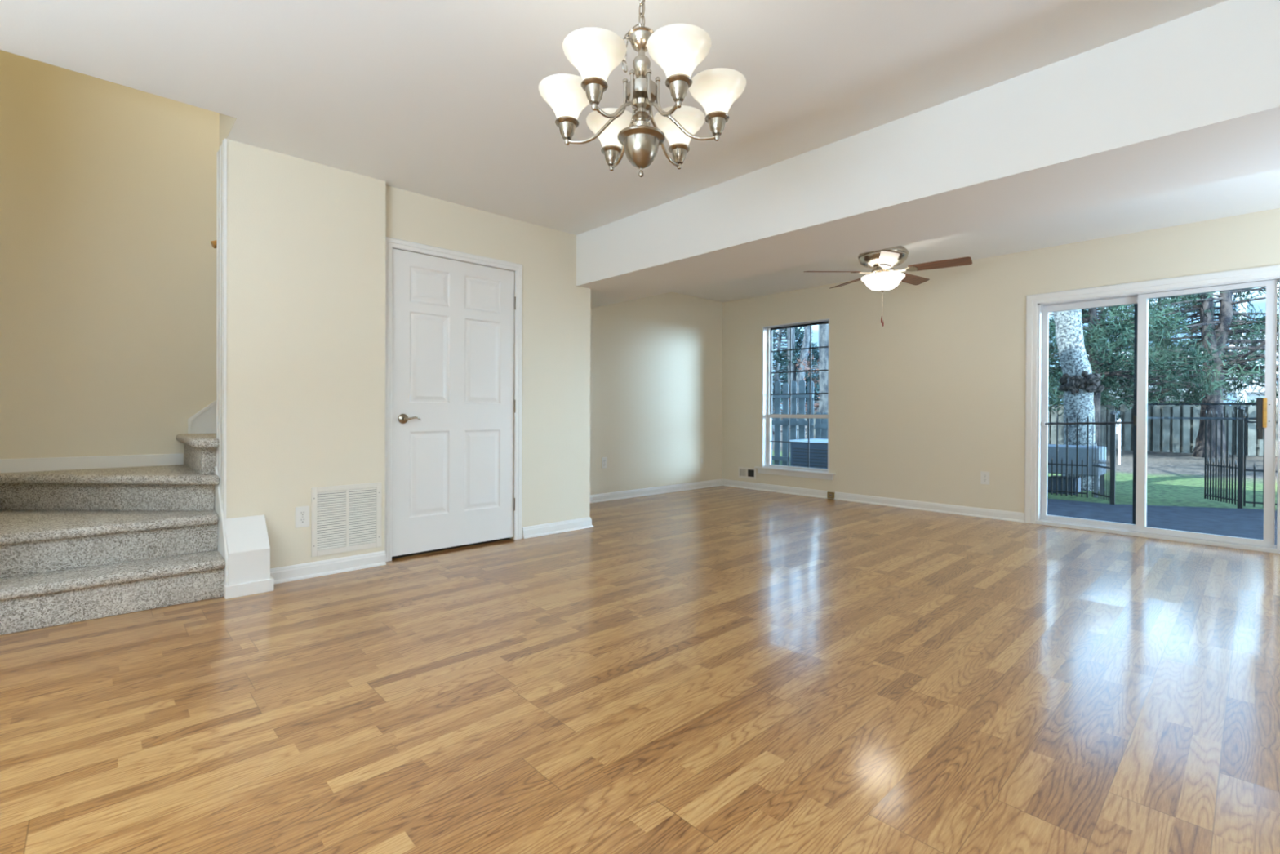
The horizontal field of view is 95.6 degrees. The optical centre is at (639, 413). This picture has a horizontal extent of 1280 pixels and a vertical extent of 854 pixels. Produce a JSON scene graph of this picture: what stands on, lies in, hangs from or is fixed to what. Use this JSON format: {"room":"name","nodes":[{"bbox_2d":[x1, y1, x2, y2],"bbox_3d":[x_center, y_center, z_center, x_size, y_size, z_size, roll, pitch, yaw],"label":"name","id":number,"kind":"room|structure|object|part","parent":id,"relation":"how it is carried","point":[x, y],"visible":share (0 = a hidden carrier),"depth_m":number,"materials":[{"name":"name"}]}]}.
{"room":"empty living room","nodes":[
{"label":"empty living room","id":0,"kind":"room"},
{"bbox_2d":[219,113,236,146],"bbox_3d":[-1.654,-2.811,3.688,0.923,2.666,3.964,0,0,28],"label":"wall","id":1,"kind":"structure","parent":0,"point":[226,122],"depth_m":3.15,"materials":[{"name":"beige paint"}]},
{"bbox_2d":[226,139,386,568],"bbox_3d":[-2.009,-0.262,3.498,0.830,2.434,0.246,0,0,-43],"label":"wall","id":2,"kind":"structure","parent":0,"point":[306,239],"depth_m":3.36,"materials":[{"name":"beige paint"}]},
{"bbox_2d":[295,506,309,528],"bbox_3d":[-1.963,0.598,3.374,0.074,0.120,0.008,0,0,-43],"label":"wall outlet","id":3,"kind":"object","parent":2,"relation":"attached to","point":[302,513],"visible":1,"depth_m":3.37,"materials":[{"name":"white plastic"}]},
{"bbox_2d":[299,510,306,515],"bbox_3d":[-1.962,0.577,3.373,0.033,0.033,0.002,0,0,-43],"label":"receptacle","id":4,"kind":"object","parent":3,"relation":"attached to","point":[302,513],"depth_m":3.37,"materials":[{"name":"white plastic"}]},
{"bbox_2d":[299,517,306,523],"bbox_3d":[-1.962,0.619,3.373,0.033,0.033,0.002,0,0,-43],"label":"receptacle","id":5,"kind":"object","parent":3,"relation":"attached to","point":[302,520],"depth_m":3.37,"materials":[{"name":"white plastic"}]},
{"bbox_2d":[270,551,386,583],"bbox_3d":[-1.857,0.914,3.467,0.652,0.085,0.024,0,0,-43],"label":"baseboard","id":6,"kind":"structure","parent":2,"relation":"attached to","point":[318,568],"depth_m":3.46,"materials":[{"name":"white wood"}]},
{"bbox_2d":[311,482,382,556],"bbox_3d":[-1.784,0.636,3.542,0.398,0.408,0.010,0,0,-43],"label":"air vent","id":7,"kind":"object","parent":2,"relation":"in","point":[344,517],"visible":1,"depth_m":3.53,"materials":[{"name":"beige metal"}]},
{"bbox_2d":[0,49,722,494],"bbox_3d":[-1.333,-1.601,5.530,6.865,5.100,0.140,0,0,-43],"label":"wall","id":8,"kind":"structure","parent":0,"point":[108,189],"depth_m":3.68,"materials":[{"name":"beige paint"}]},
{"bbox_2d":[601,457,607,468],"bbox_3d":[-0.389,0.531,6.335,0.074,0.120,0.008,0,0,-43],"label":"wall outlet","id":9,"kind":"object","parent":8,"relation":"attached to","point":[604,460],"visible":1,"depth_m":6.33,"materials":[{"name":"white plastic"}]},
{"bbox_2d":[699,455,703,465],"bbox_3d":[0.793,0.596,7.445,0.080,0.117,0.008,0,0,-43],"label":"wall outlet","id":10,"kind":"object","parent":8,"relation":"attached to","point":[701,457],"visible":1,"depth_m":7.44,"materials":[{"name":"beige paint"}]},
{"bbox_2d":[590,479,827,502],"bbox_3d":[0.520,0.912,6.140,3.007,0.085,1.540,0,0,-43],"label":"baseboard","id":11,"kind":"structure","parent":8,"relation":"attached to","point":[601,497],"depth_m":6.97,"materials":[{"name":"white wood"}]},
{"bbox_2d":[385,185,591,539],"bbox_3d":[-1.112,-0.262,4.398,1.709,2.434,0.201,0,0,-43],"label":"wall","id":12,"kind":"structure","parent":0,"point":[557,312],"depth_m":4.58,"materials":[{"name":"beige paint"}]},
{"bbox_2d":[384,236,522,561],"bbox_3d":[-1.325,-0.095,4.138,1.034,2.100,0.209,0,0,-43],"label":"door","id":13,"kind":"structure","parent":12,"relation":"in","point":[454,368],"depth_m":4.07,"materials":[{"name":"white paint"}]},
{"bbox_3d":[-1.553,0.031,3.823,0.066,0.066,0.046,0,0,-43],"label":"handle","id":14,"kind":"part","parent":13,"relation":"part of","materials":[{"name":"silver metal"}]},
{"bbox_3d":[-1.502,0.029,3.848,0.023,0.029,0.113,1,0,44],"label":"lever","id":15,"kind":"part","parent":13,"relation":"part of","materials":[{"name":"silver metal"}]},
{"bbox_2d":[522,516,593,538],"bbox_3d":[-0.996,0.910,5.061,0.681,0.085,1.040,0,0,-43],"label":"baseboard","id":16,"kind":"structure","parent":12,"relation":"attached to","point":[544,529],"depth_m":4.67,"materials":[{"name":"white wood"}]},
{"bbox_2d":[576,0,1279,307],"bbox_3d":[1.537,-1.251,3.135,0.732,0.420,7.285,0,0,-43],"label":"beam","id":17,"kind":"structure","parent":12,"relation":"attached to","point":[1193,99],"depth_m":2.66,"materials":[{"name":"white paint"}]},
{"bbox_2d":[0,485,1279,853],"bbox_3d":[0.087,1.024,1.796,9.785,0.100,7.285,0,0,-43],"label":"floor","id":18,"kind":"structure","parent":0,"point":[719,669],"depth_m":1.98,"materials":[{"name":"brown wood"}]},
{"bbox_2d":[0,138,274,635],"bbox_3d":[-2.161,-0.285,3.816,3.028,2.476,1.245,0,0,-43],"label":"staircase","id":19,"kind":"structure","parent":18,"relation":"on","point":[82,538],"depth_m":3.09,"materials":[{"name":"grey carpet"}]},
{"bbox_3d":[-3.359,0.296,3.542,0.900,0.082,0.012,0,0,-43],"label":"skirting","id":20,"kind":"part","parent":19,"relation":"part of","materials":[{"name":"white wood"}]},
{"bbox_3d":[-2.188,-1.237,3.569,0.732,0.570,0.058,0,0,-43],"label":"handrail","id":21,"kind":"part","parent":19,"relation":"part of","materials":[{"name":"brown wood"}]},
{"bbox_3d":[-2.314,-0.458,3.206,0.016,2.038,0.248,0,0,-43],"label":"casing","id":22,"kind":"part","parent":19,"relation":"part of","materials":[{"name":"white wood"}]},
{"bbox_2d":[0,0,1279,302],"bbox_3d":[0.027,-1.531,1.729,9.805,0.140,7.505,0,0,-43],"label":"ceiling","id":23,"kind":"structure","parent":0,"point":[442,100],"depth_m":2.51,"materials":[{"name":"white paint"}]},
{"bbox_2d":[538,0,746,177],"bbox_3d":[0.005,-1.111,1.852,0.647,0.702,0.638,0,0,-43],"label":"chandelier","id":24,"kind":"object","parent":23,"relation":"hanging from","point":[677,49],"visible":1,"depth_m":1.80,"materials":[{"name":"white glass"}]},
{"bbox_3d":[-0.235,-0.878,1.869,0.018,0.023,0.018,0,0,-43],"label":"knob","id":25,"kind":"part","parent":24,"relation":"part of","materials":[{"name":"silver metal"}]},
{"bbox_3d":[-0.130,-0.876,1.654,0.018,0.023,0.018,0,0,-43],"label":"knob","id":26,"kind":"part","parent":24,"relation":"part of","materials":[{"name":"silver metal"}]},
{"bbox_3d":[-0.138,-0.966,1.862,0.193,0.194,0.011,0,0,4],"label":"arm","id":27,"kind":"part","parent":24,"relation":"part of","materials":[{"name":"silver metal"}]},
{"bbox_3d":[-0.101,-0.878,2.068,0.018,0.023,0.018,0,0,-43],"label":"knob","id":28,"kind":"part","parent":24,"relation":"part of","materials":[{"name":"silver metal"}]},
{"bbox_3d":[-0.075,-0.965,1.734,0.012,0.194,0.193,0,0,34],"label":"arm","id":29,"kind":"part","parent":24,"relation":"part of","materials":[{"name":"silver metal"}]},
{"bbox_3d":[-0.058,-0.966,1.981,0.011,0.194,0.193,0,0,-26],"label":"arm","id":30,"kind":"part","parent":24,"relation":"part of","materials":[{"name":"silver metal"}]},
{"bbox_3d":[-0.021,-1.259,1.852,0.075,0.338,0.020,0,0,2],"label":"chain","id":31,"kind":"part","parent":24,"relation":"part of","materials":[{"name":"silver metal"}]},
{"bbox_3d":[0.009,-1.324,1.850,0.007,0.215,0.008,0,0,-43],"label":"cord","id":32,"kind":"part","parent":24,"relation":"part of","materials":[{"name":"silver metal"}]},
{"bbox_3d":[0.067,-0.964,1.724,0.011,0.194,0.193,0,0,-26],"label":"arm","id":33,"kind":"part","parent":24,"relation":"part of","materials":[{"name":"silver metal"}]},
{"bbox_3d":[0.084,-0.965,1.971,0.012,0.194,0.193,0,0,34],"label":"arm","id":34,"kind":"part","parent":24,"relation":"part of","materials":[{"name":"silver metal"}]},
{"bbox_3d":[0.109,-0.875,1.637,0.018,0.023,0.018,0,0,-43],"label":"knob","id":35,"kind":"part","parent":24,"relation":"part of","materials":[{"name":"silver metal"}]},
{"bbox_3d":[0.138,-0.877,2.052,0.018,0.023,0.018,0,0,-43],"label":"knob","id":36,"kind":"part","parent":24,"relation":"part of","materials":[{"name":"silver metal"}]},
{"bbox_3d":[0.147,-0.964,1.842,0.193,0.194,0.011,0,0,4],"label":"arm","id":37,"kind":"part","parent":24,"relation":"part of","materials":[{"name":"silver metal"}]},
{"bbox_3d":[0.243,-0.875,1.836,0.018,0.023,0.018,0,0,-43],"label":"knob","id":38,"kind":"part","parent":24,"relation":"part of","materials":[{"name":"silver metal"}]},
{"bbox_2d":[804,245,972,326],"bbox_3d":[2.099,-1.106,4.937,1.263,0.722,1.275,0,0,-43],"label":"ceiling fan","id":39,"kind":"object","parent":23,"relation":"hanging from","point":[883,277],"visible":0.88,"depth_m":4.81,"materials":[{"name":"silver metal"}]},
{"bbox_3d":[1.632,-1.210,4.931,0.455,0.036,0.133,0,0,0],"label":"blade","id":40,"kind":"part","parent":39,"relation":"part of","materials":[{"name":"brown wood"}]},
{"bbox_3d":[1.931,-1.210,5.342,0.133,0.036,0.455,0,0,-18],"label":"blade","id":41,"kind":"part","parent":39,"relation":"part of","materials":[{"name":"brown wood"}]},
{"bbox_3d":[2.064,-1.109,4.931,0.344,0.114,0.344,0,0,-43],"label":"lamp shade","id":42,"kind":"part","parent":39,"relation":"part of","materials":[{"name":"beige glass"}]},
{"bbox_3d":[1.931,-1.206,4.519,0.133,0.036,0.455,0,0,18],"label":"blade","id":43,"kind":"part","parent":39,"relation":"part of","materials":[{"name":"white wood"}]},
{"bbox_3d":[2.415,-1.207,5.185,0.455,0.036,0.133,0,0,-36],"label":"blade","id":44,"kind":"part","parent":39,"relation":"part of","materials":[{"name":"brown wood"}]},
{"bbox_3d":[2.415,-1.205,4.676,0.455,0.036,0.133,0,0,36],"label":"blade","id":45,"kind":"part","parent":39,"relation":"part of","materials":[{"name":"brown wood"}]},
{"bbox_2d":[721,208,1279,512],"bbox_3d":[3.646,-0.243,5.124,0.160,2.434,7.285,0,0,-43],"label":"wall","id":46,"kind":"structure","parent":0,"point":[931,398],"depth_m":5.75,"materials":[{"name":"beige paint"}]},
{"bbox_2d":[738,466,755,479],"bbox_3d":[1.371,0.753,7.425,0.008,0.138,0.270,0,0,-43],"label":"wall outlet","id":47,"kind":"object","parent":46,"relation":"in","point":[744,472],"visible":1,"depth_m":7.42,"materials":[{"name":"beige plastic"}]},
{"bbox_2d":[754,318,835,479],"bbox_3d":[1.884,-0.173,6.968,0.205,1.835,1.075,0,0,-43],"label":"window","id":48,"kind":"structure","parent":46,"relation":"in","point":[766,467],"depth_m":7.15,"materials":[{"name":"white plastic"}]},
{"bbox_3d":[1.854,0.674,6.949,0.135,0.022,1.075,0,0,-43],"label":"sill","id":49,"kind":"part","parent":48,"relation":"part of","materials":[{"name":"white wood"}]},
{"bbox_3d":[1.915,0.335,7.000,0.030,0.660,0.838,0,0,-43],"label":"sash","id":50,"kind":"part","parent":48,"relation":"part of","materials":[{"name":"white plastic"}]},
{"bbox_3d":[1.941,-0.516,7.017,0.030,1.125,0.838,0,0,-43],"label":"sash","id":51,"kind":"part","parent":48,"relation":"part of","materials":[{"name":"white plastic"}]},
{"bbox_2d":[826,491,835,498],"bbox_3d":[2.164,0.918,6.568,0.024,0.068,0.087,0,0,-43],"label":"baseboard outlet","id":52,"kind":"object","parent":46,"relation":"attached to","point":[829,495],"visible":1,"depth_m":6.56,"materials":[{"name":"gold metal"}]},
{"bbox_2d":[834,491,1024,522],"bbox_3d":[2.820,0.924,5.869,0.024,0.085,1.830,0,0,-43],"label":"baseboard","id":53,"kind":"structure","parent":46,"relation":"attached to","point":[1019,517],"depth_m":5.75,"materials":[{"name":"white wood"}]},
{"bbox_2d":[980,471,989,484],"bbox_3d":[3.236,0.600,5.438,0.008,0.120,0.074,0,0,-43],"label":"wall outlet","id":54,"kind":"object","parent":46,"relation":"attached to","point":[984,476],"visible":1,"depth_m":5.44,"materials":[{"name":"white plastic"}]},
{"bbox_2d":[1024,264,1279,553],"bbox_3d":[4.081,-0.039,4.648,0.176,2.035,1.662,0,0,-43],"label":"door","id":55,"kind":"structure","parent":46,"relation":"in","point":[1038,306],"depth_m":4.65,"materials":[{"name":"white plastic"}]},
{"bbox_2d":[1040,415,1136,425],"bbox_3d":[3.805,0.058,4.944,0.037,0.095,0.648,0,0,-43],"label":"bar","id":56,"kind":"object","parent":55,"relation":"attached to","point":[1134,422],"visible":1,"depth_m":4.92,"materials":[{"name":"black metal"}]},
{"bbox_3d":[3.854,-0.009,4.945,0.035,1.906,0.712,0,0,-43],"label":"panel frame","id":57,"kind":"part","parent":55,"relation":"part of","materials":[{"name":"white plastic"}]},
{"bbox_2d":[1132,286,1265,524],"bbox_3d":[4.333,-0.002,4.487,0.016,1.895,0.788,0,0,-43],"label":"screen door","id":58,"kind":"structure","parent":55,"relation":"attached to","point":[1135,318],"depth_m":4.76,"materials":[{"name":"black metal"}]},
{"bbox_3d":[4.276,-0.004,4.412,0.035,1.906,0.756,0,0,-43],"label":"panel frame","id":59,"kind":"part","parent":55,"relation":"part of","materials":[{"name":"white plastic"}]},
{"bbox_3d":[4.469,0.033,4.181,0.028,0.300,0.036,0,0,-43],"label":"handle","id":60,"kind":"part","parent":55,"relation":"part of","materials":[{"name":"black plastic"}]},
{"bbox_3d":[4.498,-0.007,4.147,0.004,0.190,0.034,0,0,-43],"label":"latch plate","id":61,"kind":"part","parent":55,"relation":"part of","materials":[{"name":"white plastic"}]},
{"label":"outside","id":62,"kind":"structure","parent":0,"visible":0},
{"bbox_2d":[772,417,1277,510],"bbox_3d":[28.272,1.297,40.267,83.655,0.500,100.000,0,0,-43],"label":"ground","id":63,"kind":"structure","parent":62,"point":[1173,478],"depth_m":9.44,"materials":[{"name":"green grass"},{"name":"brown soil"}]},
{"bbox_2d":[786,327,795,452],"bbox_3d":[3.916,-3.630,16.328,2.356,9.366,3.574,0,0,-43],"label":"slender tree","id":64,"kind":"object","parent":63,"relation":"on","point":[793,366],"visible":0.09,"depth_m":15.92,"materials":[{"name":"grey plant"}]},
{"bbox_2d":[771,380,813,466],"bbox_3d":[1.968,0.222,11.067,0.059,1.649,2.960,0,0,-43],"label":"fence","id":65,"kind":"object","parent":63,"relation":"on","point":[777,422],"visible":0.16,"depth_m":10.34,"materials":[{"name":"grey wood"}]},
{"bbox_3d":[1.959,0.797,11.063,0.040,0.080,2.960,0,0,-43],"label":"rail","id":66,"kind":"part","parent":65,"relation":"part of","materials":[{"name":"grey wood"}]},
{"bbox_3d":[1.962,0.150,11.060,0.040,0.080,2.960,0,0,-43],"label":"rail","id":67,"kind":"part","parent":65,"relation":"part of","materials":[{"name":"grey wood"}]},
{"bbox_3d":[1.964,-0.333,11.058,0.040,0.080,2.960,0,0,-43],"label":"rail","id":68,"kind":"part","parent":65,"relation":"part of","materials":[{"name":"grey wood"}]},
{"bbox_2d":[772,326,819,448],"bbox_3d":[4.039,-1.515,16.984,3.392,5.138,2.950,0,0,-43],"label":"evergreen tree","id":69,"kind":"object","parent":63,"relation":"on","point":[778,357],"visible":0.24,"depth_m":16.76,"materials":[{"name":"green plant"}]},
{"bbox_2d":[777,343,819,421],"bbox_3d":[6.128,-0.739,20.079,3.958,3.562,4.233,0,0,-43],"label":"evergreen tree","id":70,"kind":"object","parent":63,"relation":"on","point":[780,374],"visible":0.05,"depth_m":19.71,"materials":[{"name":"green plant"}]},
{"bbox_2d":[772,349,826,435],"bbox_3d":[4.117,-0.185,13.307,1.852,2.503,2.416,0,0,-43],"label":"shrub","id":71,"kind":"object","parent":63,"relation":"on","point":[815,403],"visible":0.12,"depth_m":13.11,"materials":[{"name":"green plant"}]},
{"bbox_2d":[795,325,812,439],"bbox_3d":[4.333,-3.640,15.443,2.701,9.402,2.997,0,0,-43],"label":"leaning tree","id":72,"kind":"object","parent":63,"relation":"on","point":[806,342],"visible":0.18,"depth_m":15.65,"materials":[{"name":"grey plant"}]},
{"bbox_2d":[804,348,819,421],"bbox_3d":[5.727,-0.663,16.987,2.928,3.438,2.793,0,0,-43],"label":"evergreen tree","id":73,"kind":"object","parent":63,"relation":"on","point":[813,352],"visible":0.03,"depth_m":16.95,"materials":[{"name":"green plant"}]},
{"bbox_2d":[813,412,827,439],"bbox_3d":[3.648,0.503,9.445,1.679,1.119,0.059,1,0,41],"label":"fence","id":74,"kind":"object","parent":63,"relation":"on","point":[818,425],"visible":0.12,"depth_m":9.92,"materials":[{"name":"grey wood"}]},
{"bbox_3d":[3.643,0.213,9.437,1.679,0.080,0.040,1,0,41],"label":"rail","id":75,"kind":"part","parent":74,"relation":"part of","materials":[{"name":"grey wood"}]},
{"bbox_2d":[818,324,828,438],"bbox_3d":[3.921,-3.496,12.863,2.620,9.134,3.211,0,0,38],"label":"tree","id":76,"kind":"object","parent":63,"relation":"on","point":[823,328],"visible":0.04,"depth_m":12.37,"materials":[{"name":"grey plant"}]},
{"bbox_2d":[813,404,1115,449],"bbox_3d":[10.903,0.351,21.830,0.098,1.369,11.188,0,0,-36],"label":"fence","id":77,"kind":"object","parent":63,"relation":"on","point":[1051,417],"visible":0.04,"depth_m":18.37,"materials":[{"name":"grey wood"}]},
{"bbox_2d":[1048,475,1080,494],"bbox_3d":[5.918,0.990,8.102,0.320,0.220,0.340,0,0,-43],"label":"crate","id":78,"kind":"object","parent":63,"relation":"on","point":[1054,476],"visible":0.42,"depth_m":7.99,"materials":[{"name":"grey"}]},
{"bbox_2d":[1047,414,1088,497],"bbox_3d":[5.191,0.530,7.847,1.396,1.055,0.024,1,0,42],"label":"iron fence","id":79,"kind":"object","parent":63,"relation":"on","point":[1077,464],"visible":0.29,"depth_m":7.52,"materials":[{"name":"black metal"}]},
{"bbox_3d":[5.188,1.008,7.849,1.374,0.019,0.019,1,0,42],"label":"rail","id":80,"kind":"part","parent":79,"relation":"part of","materials":[{"name":"black metal"}]},
{"bbox_3d":[5.190,0.654,7.848,1.374,0.019,0.019,1,0,42],"label":"rail","id":81,"kind":"part","parent":79,"relation":"part of","materials":[{"name":"black metal"}]},
{"bbox_2d":[1048,444,1106,497],"bbox_3d":[5.872,0.769,8.173,0.550,0.660,1.030,0,0,-43],"label":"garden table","id":82,"kind":"object","parent":63,"relation":"on","point":[1051,447],"visible":0.3,"depth_m":7.82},
{"bbox_3d":[6.032,0.963,7.674,0.040,0.280,0.040,0,0,-43],"label":"leg","id":83,"kind":"part","parent":82,"relation":"part of","materials":[{"name":"grey"}]},
{"bbox_3d":[6.360,0.963,7.982,0.040,0.280,0.040,0,0,-43],"label":"leg","id":84,"kind":"part","parent":82,"relation":"part of","materials":[{"name":"grey"}]},
{"bbox_2d":[1053,309,1105,491],"bbox_3d":[6.707,-4.151,8.595,6.443,10.632,6.462,0,0,-43],"label":"tree","id":85,"kind":"object","parent":63,"relation":"on","point":[1079,384],"visible":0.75,"depth_m":8.48,"materials":[{"name":"grey plant"}]},
{"bbox_2d":[1048,318,1119,428],"bbox_3d":[13.392,-1.712,20.144,6.930,5.686,5.966,0,0,8],"label":"pine tree","id":86,"kind":"object","parent":63,"relation":"on","point":[1059,402],"visible":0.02,"depth_m":18.76,"materials":[{"name":"green plant"}]},
{"bbox_2d":[1118,418,1120,464],"bbox_3d":[10.405,0.599,12.585,0.044,1.000,0.044,0,0,-43],"label":"post","id":87,"kind":"object","parent":63,"relation":"on","point":[1119,420],"visible":1,"depth_m":12.57,"materials":[{"name":"grey"}]},
{"bbox_2d":[1048,306,1192,413],"bbox_3d":[17.314,-2.099,21.447,6.723,6.486,7.227,0,0,-17],"label":"pine tree","id":88,"kind":"object","parent":63,"relation":"on","point":[1104,308],"visible":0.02,"depth_m":20.42,"materials":[{"name":"green plant"}]},
{"bbox_2d":[1048,298,1265,445],"bbox_3d":[12.359,-1.491,14.945,5.501,5.286,5.441,0,0,-43],"label":"pine tree","id":89,"kind":"object","parent":63,"relation":"on","point":[1094,345],"visible":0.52,"depth_m":14.09,"materials":[{"name":"green plant"}]},
{"bbox_2d":[1087,349,1227,433],"bbox_3d":[30.360,-1.381,34.796,11.100,4.930,6.600,0,0,-43],"label":"house","id":90,"kind":"structure","parent":63,"relation":"on","point":[1117,427],"depth_m":31.88,"materials":[{"name":"grey"}]},
{"bbox_2d":[1047,498,1276,545],"bbox_3d":[5.421,1.095,6.676,4.354,0.020,11.300,0,0,-43],"label":"patio","id":91,"kind":"structure","parent":63,"relation":"on","point":[1231,522],"depth_m":6.19,"materials":[{"name":"blue concrete"}]},
{"bbox_2d":[789,438,827,469],"bbox_3d":[2.779,0.733,8.363,0.740,0.702,0.980,0,0,-43],"label":"air conditioner","id":92,"kind":"object","parent":91,"relation":"on","point":[818,454],"visible":0.27,"depth_m":8.25,"materials":[{"name":"blue"}]},
{"bbox_3d":[2.781,0.396,8.361,0.740,0.027,0.980,0,0,-43],"label":"lid","id":93,"kind":"part","parent":92,"relation":"part of","materials":[{"name":"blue metal"}]},
{"bbox_2d":[1091,410,1116,504],"bbox_3d":[5.726,0.529,7.154,0.062,1.150,0.412,0,0,10],"label":"iron gate","id":94,"kind":"object","parent":91,"relation":"on","point":[1113,415],"visible":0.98,"depth_m":7.08,"materials":[{"name":"black metal"}]},
{"bbox_3d":[5.720,1.004,7.196,0.018,0.020,0.327,0,0,7],"label":"rail","id":95,"kind":"part","parent":94,"relation":"part of","materials":[{"name":"black metal"}]},
{"bbox_3d":[5.721,0.654,7.194,0.018,0.020,0.327,0,0,7],"label":"rail","id":96,"kind":"part","parent":94,"relation":"part of","materials":[{"name":"black metal"}]},
{"bbox_3d":[5.694,0.529,6.982,0.058,1.150,0.058,0,0,22],"label":"post","id":97,"kind":"part","parent":94,"relation":"part of","materials":[{"name":"black metal"}]},
{"bbox_2d":[1243,412,1277,507],"bbox_3d":[7.586,0.529,6.303,1.438,1.095,0.022,0,0,38],"label":"iron fence","id":98,"kind":"object","parent":91,"relation":"on","point":[1255,470],"visible":0.63,"depth_m":6.71,"materials":[{"name":"black metal"}]},
{"bbox_3d":[7.584,1.027,6.306,1.416,0.019,0.019,0,0,38],"label":"rail","id":99,"kind":"part","parent":98,"relation":"part of","materials":[{"name":"black metal"}]},
{"bbox_3d":[7.585,0.657,6.304,1.416,0.019,0.019,0,0,38],"label":"rail","id":100,"kind":"part","parent":98,"relation":"part of","materials":[{"name":"black metal"}]},
{"bbox_2d":[1048,283,1279,457],"bbox_3d":[15.233,-3.231,15.607,7.290,8.785,8.124,0,0,-43],"label":"tree","id":101,"kind":"object","parent":63,"relation":"on","point":[1228,317],"visible":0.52,"depth_m":14.95,"materials":[{"name":"green plant"}]},
{"bbox_2d":[1109,297,1278,407],"bbox_3d":[20.092,-2.341,22.337,5.296,6.986,5.578,0,0,22],"label":"pine tree","id":102,"kind":"object","parent":63,"relation":"on","point":[1252,401],"visible":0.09,"depth_m":21.59,"materials":[{"name":"green plant"}]},
{"bbox_2d":[1120,404,1278,456],"bbox_3d":[17.941,0.425,13.603,10.335,1.369,0.098,1,0,45],"label":"fence","id":103,"kind":"object","parent":63,"relation":"on","point":[1164,435],"visible":0.44,"depth_m":16.31,"materials":[{"name":"grey wood"}]},
{"bbox_3d":[17.940,0.010,13.617,10.308,0.080,0.040,1,0,45],"label":"rail","id":104,"kind":"part","parent":103,"relation":"part of","materials":[{"name":"grey wood"}]},
{"bbox_3d":[17.938,0.367,13.619,10.308,0.080,0.040,1,0,45],"label":"rail","id":105,"kind":"part","parent":103,"relation":"part of","materials":[{"name":"grey wood"}]},
{"bbox_3d":[17.936,0.860,13.622,10.308,0.080,0.040,1,0,45],"label":"rail","id":106,"kind":"part","parent":103,"relation":"part of","materials":[{"name":"grey wood"}]},
{"bbox_2d":[1165,281,1279,405],"bbox_3d":[18.566,-2.264,15.439,6.136,6.886,6.458,0,0,3],"label":"pine tree","id":107,"kind":"object","parent":63,"relation":"on","point":[1246,385],"visible":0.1,"depth_m":16.68,"materials":[{"name":"green plant"}]},
{"bbox_2d":[1204,404,1244,508],"bbox_3d":[7.053,0.501,7.006,0.061,1.220,0.564,0,0,12],"label":"iron fence","id":108,"kind":"object","parent":63,"relation":"on","point":[1241,409],"visible":0.94,"depth_m":6.95,"materials":[{"name":"black metal"}]},
{"bbox_3d":[7.048,0.633,7.030,0.019,0.020,0.497,0,0,10],"label":"rail","id":109,"kind":"part","parent":108,"relation":"part of","materials":[{"name":"black metal"}]},
{"bbox_3d":[7.046,1.011,7.032,0.019,0.020,0.497,0,0,10],"label":"rail","id":110,"kind":"part","parent":108,"relation":"part of","materials":[{"name":"black metal"}]},
{"bbox_3d":[6.999,0.502,6.760,0.058,1.220,0.058,0,0,-19],"label":"post","id":111,"kind":"part","parent":108,"relation":"part of","materials":[{"name":"black metal"}]},
{"bbox_2d":[1236,292,1246,405],"bbox_3d":[23.765,-2.754,22.900,0.280,7.730,0.280,0,0,-43],"label":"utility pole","id":112,"kind":"object","parent":63,"relation":"on","point":[1239,395],"visible":0.02,"depth_m":22.81,"materials":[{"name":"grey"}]},
{"bbox_2d":[1226,331,1279,405],"bbox_3d":[32.755,-1.521,24.939,11.100,5.330,10.350,0,0,-43],"label":"house","id":113,"kind":"structure","parent":63,"relation":"on","point":[1253,396],"depth_m":24.70,"materials":[{"name":"grey"}]}
]}

